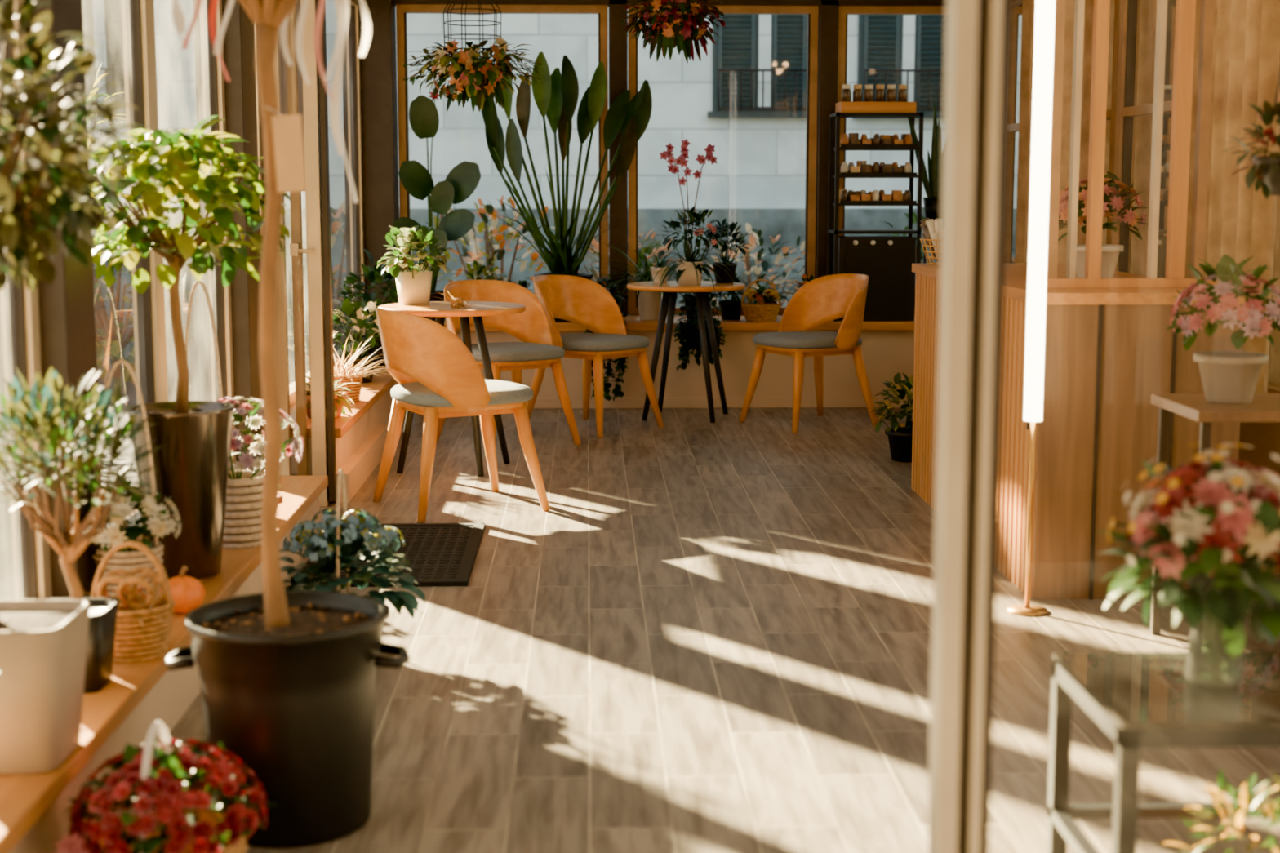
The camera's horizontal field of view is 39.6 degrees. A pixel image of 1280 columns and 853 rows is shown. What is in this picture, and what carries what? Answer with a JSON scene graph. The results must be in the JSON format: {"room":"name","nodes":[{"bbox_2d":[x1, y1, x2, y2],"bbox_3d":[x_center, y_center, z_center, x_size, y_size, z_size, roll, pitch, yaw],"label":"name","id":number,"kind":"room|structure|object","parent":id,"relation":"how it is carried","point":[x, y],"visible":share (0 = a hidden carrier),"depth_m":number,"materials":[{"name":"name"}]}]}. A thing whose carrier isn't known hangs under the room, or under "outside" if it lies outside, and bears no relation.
{"room":"plant shop","nodes":[
{"label":"plant shop","id":0,"kind":"room"},
{"bbox_2d":[0,0,102,599],"bbox_3d":[-1.464,-0.607,4.342,0.170,2.140,0.250,0,8,-2],"label":"window","id":1,"kind":"structure","parent":0,"point":[67,320],"depth_m":4.32,"materials":[{"name":"clear glass"}]},
{"bbox_2d":[9,496,319,852],"bbox_3d":[-1.314,0.662,3.912,0.435,0.180,5.250,0,8,-2],"label":"wall","id":2,"kind":"structure","parent":0,"point":[167,701],"depth_m":3.92,"materials":[{"name":"beige paint"}]},
{"bbox_2d":[0,475,328,852],"bbox_3d":[-1.299,0.552,3.908,0.465,0.040,5.270,0,8,-2],"label":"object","id":3,"kind":"structure","parent":2,"relation":"on","point":[24,798],"depth_m":3.71,"materials":[{"name":"brown wood"}]},
{"bbox_2d":[0,0,148,774],"bbox_3d":[-1.148,-0.087,3.203,0.516,1.415,0.569,0,8,-2],"label":"topiary tree","id":4,"kind":"object","parent":3,"relation":"on","point":[43,643],"visible":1,"depth_m":3.18,"materials":[{"name":"green plant"}]},
{"bbox_2d":[0,365,162,693],"bbox_3d":[-1.206,0.211,3.736,0.413,0.682,0.421,0,8,-2],"label":"potted plant","id":5,"kind":"object","parent":3,"relation":"on","point":[55,423],"visible":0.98,"depth_m":3.69,"materials":[{"name":"green plant"}]},
{"bbox_2d":[86,359,182,596],"bbox_3d":[-1.264,0.143,4.465,0.226,0.628,0.278,0,8,-2],"label":"flower basket","id":6,"kind":"object","parent":3,"relation":"on","point":[126,558],"visible":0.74,"depth_m":4.42,"materials":[{"name":"wicker"}]},
{"bbox_2d":[85,540,185,662],"bbox_3d":[-1.149,0.387,4.012,0.242,0.263,0.238,1,8,10],"label":"wicker basket","id":7,"kind":"object","parent":3,"relation":"on","point":[144,627],"visible":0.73,"depth_m":3.97,"materials":[{"name":"brown wicker"}]},
{"bbox_2d":[158,565,205,613],"bbox_3d":[-1.137,0.404,4.412,0.108,0.121,0.108,0,8,-2],"label":"pumpkin","id":8,"kind":"object","parent":3,"relation":"on","point":[188,593],"visible":0.76,"depth_m":4.38,"materials":[{"name":"orange plant"}]},
{"bbox_2d":[88,115,292,579],"bbox_3d":[-1.190,-0.210,4.783,0.525,1.236,0.622,0,8,-2],"label":"citrus tree","id":9,"kind":"object","parent":3,"relation":"on","point":[192,463],"visible":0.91,"depth_m":4.71,"materials":[{"name":"green plant"}]},
{"bbox_2d":[184,280,239,471],"bbox_3d":[-1.366,-0.073,5.536,0.216,0.767,0.206,0,8,-2],"label":"flower basket","id":10,"kind":"object","parent":3,"relation":"on","point":[203,286],"visible":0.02,"depth_m":5.51,"materials":[{"name":"wicker"}]},
{"bbox_2d":[216,396,304,548],"bbox_3d":[-1.191,0.133,5.253,0.394,0.443,0.398,-5,9,-35],"label":"potted flowers","id":11,"kind":"object","parent":3,"relation":"on","point":[242,522],"visible":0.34,"depth_m":5.19,"materials":[{"name":"white wicker"}]},
{"bbox_2d":[192,0,264,471],"bbox_3d":[-1.532,-0.806,6.645,0.170,2.360,0.270,0,8,-2],"label":"window","id":12,"kind":"structure","parent":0,"point":[238,37],"depth_m":6.56,"materials":[{"name":"clear glass"}]},
{"bbox_2d":[259,106,266,217],"bbox_3d":[-1.559,-1.059,7.357,0.080,2.050,0.350,0,8,-2],"label":"pillar","id":13,"kind":"structure","parent":0,"point":[261,127],"depth_m":7.18,"materials":[{"name":"paint"}]},
{"bbox_2d":[274,0,336,506],"bbox_3d":[-1.334,-0.819,6.963,0.225,2.300,0.108,0,8,-2],"label":"pillar","id":14,"kind":"structure","parent":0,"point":[318,251],"depth_m":6.99,"materials":[{"name":"beige wood"}]},
{"bbox_2d":[290,381,406,502],"bbox_3d":[-1.447,-0.024,8.661,0.450,0.270,3.010,0,8,-2],"label":"window bench","id":15,"kind":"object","parent":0,"point":[359,451],"depth_m":7.77,"materials":[{"name":"beige paint"}]},
{"bbox_2d":[289,366,395,437],"bbox_3d":[-1.457,-0.176,8.630,0.430,0.040,3.030,0,8,-2],"label":"trim","id":16,"kind":"structure","parent":15,"relation":"on","point":[371,392],"depth_m":7.96,"materials":[{"name":"brown wood"}]},
{"bbox_2d":[306,376,358,417],"bbox_3d":[-1.320,-0.121,7.464,0.264,0.210,0.316,-3,8,-19],"label":"potted croton","id":17,"kind":"object","parent":16,"relation":"on","point":[340,397],"visible":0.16,"depth_m":7.41,"materials":[{"name":"plant"}]},
{"bbox_2d":[305,333,386,402],"bbox_3d":[-1.328,-0.277,7.993,0.463,0.328,0.484,2,8,15],"label":"potted plant","id":18,"kind":"object","parent":16,"relation":"on","point":[347,375],"visible":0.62,"depth_m":7.96,"materials":[{"name":"plant"}]},
{"bbox_2d":[332,297,383,382],"bbox_3d":[-1.380,-0.430,8.787,0.380,0.421,0.388,0,8,-2],"label":"potted gardenia","id":19,"kind":"object","parent":16,"relation":"on","point":[364,316],"visible":0.7,"depth_m":8.73,"materials":[{"name":"green plant"}]},
{"bbox_2d":[341,248,406,367],"bbox_3d":[-1.399,-0.641,9.562,0.388,0.632,0.488,0,8,-2],"label":"potted ficus","id":20,"kind":"object","parent":16,"relation":"on","point":[375,275],"visible":0.54,"depth_m":9.50,"materials":[{"name":"green plant"}]},
{"bbox_2d":[341,0,399,342],"bbox_3d":[-1.587,-1.487,10.529,0.290,2.050,0.250,0,8,-2],"label":"pillar","id":21,"kind":"structure","parent":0,"point":[378,65],"depth_m":10.39,"materials":[{"name":"brown metal"}]},
{"bbox_2d":[457,260,507,280],"bbox_3d":[-0.923,-0.797,10.385,0.310,0.347,0.306,0,8,-2],"label":"potted mint","id":22,"kind":"object","parent":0,"point":[476,265],"depth_m":10.37,"materials":[{"name":"green plant"}]},
{"bbox_2d":[91,208,937,327],"bbox_3d":[-0.076,-1.601,17.872,17.100,1.170,0.140,0,8,-2],"label":"plinth","id":23,"kind":"object","parent":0,"point":[791,221],"depth_m":17.76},
{"bbox_2d":[507,279,534,293],"bbox_3d":[-0.698,-0.725,10.235,0.215,0.243,0.196,0,8,-2],"label":"potted thyme","id":24,"kind":"object","parent":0,"point":[524,282],"depth_m":10.22,"materials":[{"name":"green plant"}]},
{"bbox_2d":[608,0,627,315],"bbox_3d":[-0.130,-1.596,10.623,0.110,1.860,0.160,0,8,-2],"label":"pillar","id":25,"kind":"structure","parent":0,"point":[618,36],"depth_m":10.56,"materials":[{"name":"brown metal"}]},
{"bbox_2d":[393,0,946,6],"bbox_3d":[0.185,-2.698,10.493,3.900,0.420,0.180,0,8,-2],"label":"wall","id":26,"kind":"structure","parent":0,"point":[725,2],"depth_m":10.45,"materials":[{"name":"brown wood"}]},
{"bbox_2d":[395,4,608,290],"bbox_3d":[-0.812,-1.580,10.615,1.245,1.830,0.070,0,8,-2],"label":"window","id":27,"kind":"structure","parent":26,"relation":"in","point":[402,10],"depth_m":10.50,"materials":[{"name":"brown wood"}]},
{"bbox_2d":[627,4,818,315],"bbox_3d":[0.492,-1.585,10.653,1.125,1.830,0.070,0,8,-2],"label":"window","id":28,"kind":"structure","parent":26,"relation":"in","point":[812,11],"depth_m":10.61,"materials":[{"name":"brown wood"}]},
{"bbox_2d":[837,5,946,314],"bbox_3d":[1.594,-1.589,10.685,0.840,1.830,0.070,0,8,-2],"label":"window","id":29,"kind":"structure","parent":26,"relation":"in","point":[844,11],"depth_m":10.54,"materials":[{"name":"brown wood"}]},
{"bbox_2d":[457,330,914,398],"bbox_3d":[0.367,-0.401,10.556,3.350,0.390,0.600,0,8,-2],"label":"wall","id":30,"kind":"structure","parent":0,"point":[886,353],"depth_m":10.27,"materials":[{"name":"beige paint"}]},
{"bbox_2d":[434,315,915,331],"bbox_3d":[0.369,-0.608,10.458,3.350,0.047,0.580,0,8,-2],"label":"window sill","id":31,"kind":"structure","parent":30,"relation":"on","point":[633,323],"depth_m":10.18,"materials":[{"name":"brown wood"}]},
{"bbox_2d":[392,90,480,320],"bbox_3d":[-1.165,-1.273,10.254,0.508,1.324,0.241,0,8,-2],"label":"potted plant","id":32,"kind":"object","parent":31,"relation":"on","point":[464,179],"visible":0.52,"depth_m":10.20,"materials":[{"name":"green plant"}]},
{"bbox_2d":[480,48,652,321],"bbox_3d":[-0.426,-1.379,10.097,0.998,1.577,0.869,0,8,-2],"label":"potted plant","id":33,"kind":"object","parent":31,"relation":"on","point":[556,95],"visible":0.73,"depth_m":10.20,"materials":[{"name":"green plant"}]},
{"bbox_2d":[584,275,630,400],"bbox_3d":[-0.193,-0.517,10.274,0.276,0.709,0.467,0,8,-2],"label":"trailing ivy","id":34,"kind":"object","parent":31,"relation":"on","point":[618,298],"visible":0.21,"depth_m":10.11,"materials":[{"name":"green plant"}]},
{"bbox_2d":[577,240,713,319],"bbox_3d":[0.055,-0.847,10.296,0.864,0.469,0.648,0,8,-2],"label":"spider plant","id":35,"kind":"object","parent":31,"relation":"on","point":[649,306],"visible":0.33,"depth_m":10.35,"materials":[{"name":"green plant"}]},
{"bbox_2d":[672,276,726,370],"bbox_3d":[0.331,-0.609,10.282,0.321,0.534,0.471,0,8,-2],"label":"trailing ivy","id":36,"kind":"object","parent":31,"relation":"on","point":[689,333],"visible":0.63,"depth_m":10.10,"materials":[{"name":"green plant"}]},
{"bbox_2d":[713,272,751,319],"bbox_3d":[0.538,-0.775,10.429,0.261,0.292,0.236,0,8,-2],"label":"potted fern","id":37,"kind":"object","parent":31,"relation":"on","point":[731,309],"visible":0.56,"depth_m":10.39,"materials":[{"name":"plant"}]},
{"bbox_2d":[741,278,781,322],"bbox_3d":[0.699,-0.730,10.269,0.231,0.246,0.232,0,8,-2],"label":"flower basket","id":38,"kind":"object","parent":31,"relation":"on","point":[762,312],"visible":1,"depth_m":10.22,"materials":[{"name":"wicker"}]},
{"bbox_2d":[737,280,797,311],"bbox_3d":[0.754,-0.749,10.465,0.468,0.230,0.381,0,8,-2],"label":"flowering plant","id":39,"kind":"object","parent":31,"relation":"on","point":[767,300],"visible":0.28,"depth_m":10.45,"materials":[{"name":"green plant"}]},
{"bbox_2d":[791,270,813,293],"bbox_3d":[1.005,-0.781,10.505,0.220,0.283,0.216,0,8,-2],"label":"heather","id":40,"kind":"object","parent":31,"relation":"on","point":[806,279],"visible":0.2,"depth_m":10.50,"materials":[{"name":"plant"}]},
{"bbox_2d":[826,84,924,321],"bbox_3d":[1.365,-1.299,10.344,0.500,1.353,0.320,0,8,-2],"label":"display rack","id":41,"kind":"object","parent":31,"relation":"on","point":[887,261],"visible":1,"depth_m":10.24,"materials":[{"name":"black metal"}]},
{"bbox_2d":[907,95,942,263],"bbox_3d":[1.696,-1.270,10.337,0.321,1.296,0.200,0,8,-2],"label":"potted snake plant","id":42,"kind":"object","parent":31,"relation":"on","point":[933,187],"visible":0.48,"depth_m":10.28,"materials":[{"name":"green plant"}]},
{"bbox_2d":[533,396,910,408],"bbox_3d":[0.367,-0.177,10.579,3.350,0.060,0.615,0,8,-2],"label":"baseboard","id":43,"kind":"structure","parent":30,"relation":"attached to","point":[828,402],"depth_m":10.28,"materials":[{"name":"beige paint"}]},
{"bbox_2d":[100,407,1279,852],"bbox_3d":[0.415,0.691,4.749,3.900,0.100,12.400,0,8,-2],"label":"floor","id":44,"kind":"structure","parent":0,"point":[717,637],"depth_m":4.82,"materials":[{"name":"wood"}]},
{"bbox_2d":[54,721,277,852],"bbox_3d":[-0.840,0.691,3.163,0.369,0.328,0.376,0,8,-2],"label":"chrysanthemum","id":45,"kind":"object","parent":44,"relation":"on","point":[171,828],"visible":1,"depth_m":3.09,"materials":[{"name":"plant"}]},
{"bbox_2d":[165,0,410,848],"bbox_3d":[-0.707,-0.374,3.433,0.827,2.362,0.821,0,8,-2],"label":"standard tree","id":46,"kind":"object","parent":44,"relation":"on","point":[287,678],"visible":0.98,"depth_m":3.42,"materials":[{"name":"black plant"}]},
{"bbox_2d":[262,468,425,655],"bbox_3d":[-0.797,0.373,4.777,0.440,0.522,0.446,0,8,-2],"label":"potted plant","id":47,"kind":"object","parent":44,"relation":"on","point":[343,537],"visible":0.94,"depth_m":4.72,"materials":[{"name":"green plant"}]},
{"bbox_2d":[291,523,484,587],"bbox_3d":[-0.848,0.439,6.182,0.560,0.016,1.000,0,8,-2],"label":"door mat","id":48,"kind":"object","parent":44,"relation":"on","point":[438,554],"visible":0.46,"depth_m":6.16,"materials":[{"name":"rubber"}]},
{"bbox_2d":[377,301,525,476],"bbox_3d":[-0.845,-0.176,8.037,0.660,0.743,0.660,0,8,-2],"label":"round table","id":49,"kind":"object","parent":44,"relation":"on","point":[491,308],"visible":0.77,"depth_m":7.92,"materials":[{"name":"brown wood"}]},
{"bbox_2d":[376,225,450,305],"bbox_3d":[-1.017,-0.733,8.061,0.333,0.356,0.363,-3,8,-19],"label":"potted plant","id":50,"kind":"object","parent":49,"relation":"on","point":[413,286],"visible":1,"depth_m":8.01,"materials":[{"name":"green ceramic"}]},
{"bbox_2d":[433,288,487,319],"bbox_3d":[-0.810,-0.544,7.812,0.287,0.136,0.254,0,8,-2],"label":"air plant","id":51,"kind":"object","parent":49,"relation":"on","point":[457,302],"visible":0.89,"depth_m":7.80,"materials":[{"name":"green plant"}]},
{"bbox_2d":[373,307,550,522],"bbox_3d":[-0.744,-0.073,7.061,0.606,0.804,0.565,-4,9,-27],"label":"dining chair","id":52,"kind":"object","parent":44,"relation":"on","point":[437,375],"visible":1,"depth_m":6.82,"materials":[{"name":"brown wood"}]},
{"bbox_2d":[436,280,581,444],"bbox_3d":[-0.684,-0.315,8.849,0.565,0.804,0.606,-6,10,-36],"label":"dining chair","id":53,"kind":"object","parent":44,"relation":"on","point":[531,326],"visible":0.68,"depth_m":8.97,"materials":[{"name":"brown wood"}]},
{"bbox_2d":[526,275,663,437],"bbox_3d":[-0.272,-0.389,9.395,0.606,0.804,0.565,6,10,38],"label":"dining chair","id":54,"kind":"object","parent":44,"relation":"on","point":[584,302],"visible":0.84,"depth_m":9.46,"materials":[{"name":"brown wood"}]},
{"bbox_2d":[626,280,745,422],"bbox_3d":[0.253,-0.417,9.824,0.650,0.743,0.650,0,8,-2],"label":"round table","id":55,"kind":"object","parent":44,"relation":"on","point":[670,290],"visible":0.84,"depth_m":9.71,"materials":[{"name":"brown wood"}]},
{"bbox_2d":[622,253,679,283],"bbox_3d":[0.115,-0.868,9.832,0.382,0.206,0.358,-7,11,-44],"label":"potted grass","id":56,"kind":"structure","parent":55,"relation":"on","point":[657,280],"depth_m":9.79,"materials":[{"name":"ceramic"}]},
{"bbox_2d":[635,138,737,300],"bbox_3d":[0.256,-1.119,9.686,0.608,0.884,0.648,0,8,3],"label":"potted orchid","id":57,"kind":"object","parent":55,"relation":"on","point":[689,272],"visible":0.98,"depth_m":9.61,"materials":[{"name":"green plant"}]},
{"bbox_2d":[697,217,752,283],"bbox_3d":[0.468,-0.977,9.866,0.327,0.357,0.316,0,8,-2],"label":"potted plant","id":58,"kind":"object","parent":55,"relation":"on","point":[723,275],"visible":0.78,"depth_m":9.82,"materials":[{"name":"plant"}]},
{"bbox_2d":[738,273,877,433],"bbox_3d":[0.930,-0.409,9.547,0.606,0.804,0.565,-4,9,-29],"label":"dining chair","id":59,"kind":"object","parent":44,"relation":"on","point":[821,300],"visible":0.99,"depth_m":9.58,"materials":[{"name":"brown wood"}]},
{"bbox_2d":[868,372,913,462],"bbox_3d":[1.272,-0.048,8.309,0.391,0.410,0.407,0,8,-2],"label":"potted shrub","id":60,"kind":"object","parent":44,"relation":"on","point":[900,435],"visible":0.57,"depth_m":8.27,"materials":[{"name":"green plant"}]},
{"bbox_2d":[927,0,1012,852],"bbox_3d":[0.912,-0.278,2.210,1.067,2.500,0.060,0,8,-2],"label":"door","id":61,"kind":"structure","parent":44,"relation":"on","point":[978,37],"depth_m":2.21,"materials":[{"name":"metal"}]},
{"bbox_2d":[1006,0,1055,616],"bbox_3d":[1.167,-0.607,5.202,0.120,2.350,0.120,0,8,-2],"label":"floor lamp","id":62,"kind":"object","parent":44,"relation":"on","point":[1044,26],"visible":1,"depth_m":5.19,"materials":[{"name":"gold metal"}]},
{"bbox_2d":[911,262,1253,599],"bbox_3d":[1.502,-0.075,6.494,0.660,0.950,2.102,0,8,-2],"label":"counter","id":63,"kind":"object","parent":44,"relation":"on","point":[1107,350],"depth_m":5.47,"materials":[{"name":"brown wood"}]},
{"bbox_2d":[920,217,941,265],"bbox_3d":[1.240,-0.764,7.323,0.175,0.192,0.175,0,8,-2],"label":"wire basket","id":64,"kind":"object","parent":63,"relation":"on","point":[931,234],"visible":0.46,"depth_m":7.28,"materials":[{"name":"beige wicker"}]},
{"bbox_2d":[1057,171,1148,277],"bbox_3d":[1.567,-0.690,6.109,0.333,0.372,0.365,0,8,-2],"label":"potted flowers","id":65,"kind":"object","parent":63,"relation":"on","point":[1113,201],"visible":0.69,"depth_m":6.06,"materials":[{"name":"pink plant"}]},
{"bbox_2d":[1046,0,1217,288],"bbox_3d":[1.544,-1.335,5.559,0.580,1.798,0.060,0,8,-2],"label":"slatted screen","id":66,"kind":"object","parent":63,"relation":"on","point":[1185,10],"visible":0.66,"depth_m":5.61,"materials":[{"name":"brown wood"}]},
{"bbox_2d":[1046,650,1279,852],"bbox_3d":[1.120,0.651,3.018,0.750,0.442,0.420,0,8,-2],"label":"glass side table","id":67,"kind":"object","parent":44,"relation":"on","point":[1140,700],"visible":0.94,"depth_m":2.95,"materials":[{"name":"clear glass"}]},
{"bbox_2d":[1095,443,1279,687],"bbox_3d":[0.966,0.231,2.960,0.385,0.398,0.414,-1,8,-5],"label":"flower vase","id":68,"kind":"object","parent":67,"relation":"on","point":[1193,523],"visible":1,"depth_m":2.88,"materials":[{"name":"clear glass"}]},
{"bbox_2d":[1150,393,1279,641],"bbox_3d":[1.800,0.274,4.885,0.700,0.690,0.400,0,8,-2],"label":"stand","id":69,"kind":"object","parent":44,"relation":"on","point":[1264,407],"visible":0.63,"depth_m":4.79,"materials":[{"name":"brown wood"}]},
{"bbox_2d":[1166,253,1279,404],"bbox_3d":[1.601,-0.265,4.815,0.365,0.396,0.361,0,8,-2],"label":"potted flowers","id":70,"kind":"object","parent":69,"relation":"on","point":[1228,377],"visible":1,"depth_m":4.75,"materials":[{"name":"plant"}]},
{"bbox_2d":[1162,768,1279,852],"bbox_3d":[1.039,0.726,3.013,0.274,0.294,0.260,0,8,-2],"label":"plant","id":71,"kind":"object","parent":44,"relation":"on","point":[1243,797],"visible":1,"depth_m":3.05,"materials":[{"name":"plant"}]},
{"bbox_2d":[814,0,839,279],"bbox_3d":[1.115,-1.601,10.659,0.110,1.860,0.160,0,8,-2],"label":"pillar","id":72,"kind":"structure","parent":0,"point":[828,15],"depth_m":10.56,"materials":[{"name":"brown wood"}]},
{"bbox_2d":[1238,422,1279,536],"bbox_3d":[2.289,0.386,4.764,0.150,0.500,12.400,0,8,-2],"label":"wall","id":73,"kind":"structure","parent":0,"point":[1264,437],"depth_m":6.22,"materials":[{"name":"beige paint"}]},
{"bbox_2d":[1004,0,1022,263],"bbox_3d":[2.126,-1.503,9.935,0.070,1.860,1.260,0,8,-2],"label":"window","id":74,"kind":"structure","parent":73,"relation":"in","point":[1016,22],"depth_m":10.09,"materials":[{"name":"brown wood"}]},
{"bbox_2d":[1102,0,1119,244],"bbox_3d":[2.164,-1.333,8.677,0.070,1.860,1.260,0,8,-2],"label":"window","id":75,"kind":"structure","parent":73,"relation":"in","point":[1114,11],"depth_m":8.13,"materials":[{"name":"brown metal"}]},
{"bbox_2d":[1111,0,1176,277],"bbox_3d":[2.201,-1.163,7.419,0.070,1.860,1.260,0,8,-2],"label":"window","id":76,"kind":"structure","parent":73,"relation":"in","point":[1137,18],"depth_m":7.78,"materials":[{"name":"brown glass"}]},
{"bbox_2d":[1266,131,1279,393],"bbox_3d":[2.238,-0.993,6.161,0.070,1.860,1.260,0,8,-2],"label":"window","id":77,"kind":"structure","parent":73,"relation":"in","point":[1273,374],"depth_m":6.25,"materials":[{"name":"brown metal"}]},
{"bbox_3d":[0.363,-2.144,4.441,4.000,0.100,12.550,0,8,-2],"label":"ceiling","id":78,"kind":"structure","parent":0,"visible":0},
{"bbox_2d":[401,0,542,112],"bbox_3d":[-0.885,-2.199,9.329,0.714,1.098,0.682,-5,9,-35],"label":"hanging flower basket","id":79,"kind":"object","parent":78,"relation":"hanging from","point":[479,79],"visible":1,"depth_m":9.24,"materials":[{"name":"plant"}]},
{"bbox_2d":[621,0,725,62],"bbox_3d":[0.178,-2.329,9.334,0.571,0.842,0.563,0,8,-2],"label":"hanging flower basket","id":80,"kind":"object","parent":78,"relation":"hanging from","point":[668,28],"visible":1,"depth_m":9.25,"materials":[{"name":"wicker"}]},
{"bbox_2d":[1219,73,1279,198],"bbox_3d":[1.495,-1.274,4.011,0.290,1.509,0.286,0,8,-2],"label":"hanging planter","id":81,"kind":"object","parent":78,"relation":"hanging from","point":[1267,174],"visible":1,"depth_m":4.07,"materials":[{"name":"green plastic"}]},
{"bbox_3d":[-1.502,-0.705,4.433,0.180,2.750,12.260,0,8,-2],"label":"wall","id":82,"kind":"structure","parent":0,"visible":0},
{"bbox_2d":[0,0,52,599],"bbox_3d":[-1.455,-0.496,3.524,0.070,2.140,1.400,0,8,-2],"label":"window","id":83,"kind":"structure","parent":82,"relation":"in","point":[20,309],"depth_m":4.23,"materials":[{"name":"beige glass"}]},
{"bbox_2d":[121,0,164,539],"bbox_3d":[-1.497,-0.688,4.946,0.070,2.140,0.970,0,8,-2],"label":"window","id":84,"kind":"structure","parent":82,"relation":"in","point":[135,14],"depth_m":5.38,"materials":[{"name":"beige glass"}]},
{"bbox_2d":[150,0,235,467],"bbox_3d":[-1.527,-0.825,5.961,0.070,2.140,1.080,0,8,-2],"label":"window","id":85,"kind":"structure","parent":82,"relation":"in","point":[212,72],"depth_m":6.41,"materials":[{"name":"beige metal"}]},
{"bbox_2d":[253,23,263,258],"bbox_3d":[-1.557,-1.007,6.970,0.070,2.050,0.430,0,8,-2],"label":"window","id":86,"kind":"structure","parent":82,"relation":"in","point":[258,108],"depth_m":7.13,"materials":[{"name":"brown wood"}]},
{"bbox_2d":[280,0,304,156],"bbox_3d":[-1.524,-1.582,7.878,0.040,1.068,0.800,0,8,-2],"label":"roller blind","id":87,"kind":"object","parent":82,"relation":"attached to","point":[283,61],"visible":0.02,"depth_m":7.71,"materials":[{"name":"brown fabric"}]},
{"bbox_2d":[288,371,310,405],"bbox_3d":[-1.593,-1.173,8.199,0.070,2.050,1.350,0,8,-2],"label":"window","id":88,"kind":"structure","parent":82,"relation":"in","point":[291,386],"depth_m":8.03,"materials":[{"name":"white glass"}]},
{"bbox_2d":[333,0,365,371],"bbox_3d":[-1.636,-1.367,9.635,0.070,2.050,1.550,0,8,-2],"label":"window","id":89,"kind":"structure","parent":82,"relation":"in","point":[353,34],"depth_m":10.31,"materials":[{"name":"grey glass"}]},
{"bbox_3d":[2.281,-1.889,4.386,0.170,0.390,12.260,0,8,-2],"label":"wall","id":90,"kind":"structure","parent":0,"visible":0},
{"bbox_2d":[1014,0,1093,263],"bbox_3d":[2.024,-1.337,8.662,0.050,1.831,1.500,0,8,-2],"label":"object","id":91,"kind":"structure","parent":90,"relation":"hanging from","point":[1028,6],"depth_m":8.51,"materials":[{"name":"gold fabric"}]},
{"bbox_2d":[1184,0,1279,393],"bbox_3d":[2.091,-1.029,6.384,0.050,1.831,1.100,0,8,-2],"label":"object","id":92,"kind":"structure","parent":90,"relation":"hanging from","point":[1240,225],"depth_m":6.21,"materials":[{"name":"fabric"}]},
{"label":"outside","id":93,"kind":"structure","parent":0,"visible":0},
{"bbox_2d":[95,326,346,528],"bbox_3d":[-0.117,0.932,4.160,36.000,0.180,40.000,0,8,-2],"label":"ground","id":94,"kind":"structure","parent":93,"point":[196,359],"depth_m":13.11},
{"bbox_2d":[0,417,8,599],"bbox_3d":[-2.189,-0.217,5.756,0.240,1.670,0.850,0,8,-2],"label":"wall","id":95,"kind":"structure","parent":94,"relation":"on","point":[4,587],"depth_m":5.83,"materials":[{"name":"stone"}]},
{"bbox_2d":[85,63,125,204],"bbox_3d":[-2.599,-0.696,8.244,0.572,1.953,0.565,0,8,-2],"label":"young tree","id":96,"kind":"object","parent":94,"relation":"on","point":[97,79],"visible":0.16,"depth_m":8.12,"materials":[{"name":"green plant"}]},
{"bbox_2d":[92,213,203,388],"bbox_3d":[-3.673,-0.877,12.395,1.289,1.259,1.323,0,8,-2],"label":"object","id":97,"kind":"object","parent":94,"relation":"on","point":[112,341],"visible":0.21,"depth_m":12.29,"materials":[{"name":"clear glass"}]},
{"bbox_2d":[284,200,400,368],"bbox_3d":[-2.295,-1.025,13.149,1.302,1.293,1.310,0,8,-2],"label":"shrub","id":98,"kind":"object","parent":94,"relation":"on","point":[336,225],"visible":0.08,"depth_m":13.05,"materials":[{"name":"green plant"}]},
{"bbox_2d":[422,195,555,290],"bbox_3d":[-1.091,-1.070,13.345,1.274,1.329,1.331,0,8,-2],"label":"shrub","id":99,"kind":"object","parent":94,"relation":"on","point":[489,236],"visible":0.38,"depth_m":13.19,"materials":[{"name":"green plant"}]},
{"bbox_2d":[87,0,943,208],"bbox_3d":[-0.084,-4.587,17.751,17.100,7.120,0.400,0,8,-2],"label":"building facade","id":100,"kind":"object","parent":94,"relation":"on","point":[761,163],"visible":0.02,"depth_m":17.76,"materials":[{"name":"white paint"}]},
{"bbox_2d":[82,0,125,116],"bbox_3d":[-5.323,-3.793,17.406,1.000,1.500,0.170,0,8,-2],"label":"shuttered window","id":101,"kind":"structure","parent":100,"relation":"attached to","point":[102,20],"depth_m":17.44,"materials":[{"name":"paint"}]},
{"bbox_2d":[706,13,807,117],"bbox_3d":[1.214,-3.819,17.596,1.080,1.500,0.170,0,8,-2],"label":"shuttered window","id":102,"kind":"structure","parent":100,"relation":"attached to","point":[760,61],"depth_m":17.65,"materials":[{"name":"paint"}]},
{"bbox_2d":[851,14,946,118],"bbox_3d":[2.649,-3.825,17.637,1.050,1.500,0.170,0,8,-2],"label":"shuttered window","id":103,"kind":"structure","parent":100,"relation":"attached to","point":[909,50],"depth_m":17.68,"materials":[{"name":"paint"}]},
{"bbox_2d":[572,223,685,315],"bbox_3d":[-0.073,-0.966,13.307,1.014,1.133,1.068,0,8,-2],"label":"shrub","id":104,"kind":"object","parent":94,"relation":"on","point":[648,250],"visible":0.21,"depth_m":13.24,"materials":[{"name":"green plant"}]},
{"bbox_2d":[699,222,804,315],"bbox_3d":[0.883,-0.997,13.615,1.155,1.113,1.075,0,8,-2],"label":"shrub","id":105,"kind":"object","parent":94,"relation":"on","point":[751,265],"visible":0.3,"depth_m":13.49,"materials":[{"name":"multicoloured plant"}]},
{"bbox_2d":[882,206,931,306],"bbox_3d":[2.218,-1.029,13.452,1.301,1.263,1.291,0,8,-2],"label":"shrub","id":106,"kind":"object","parent":94,"relation":"on","point":[914,215],"visible":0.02,"depth_m":13.33,"materials":[{"name":"green plant"}]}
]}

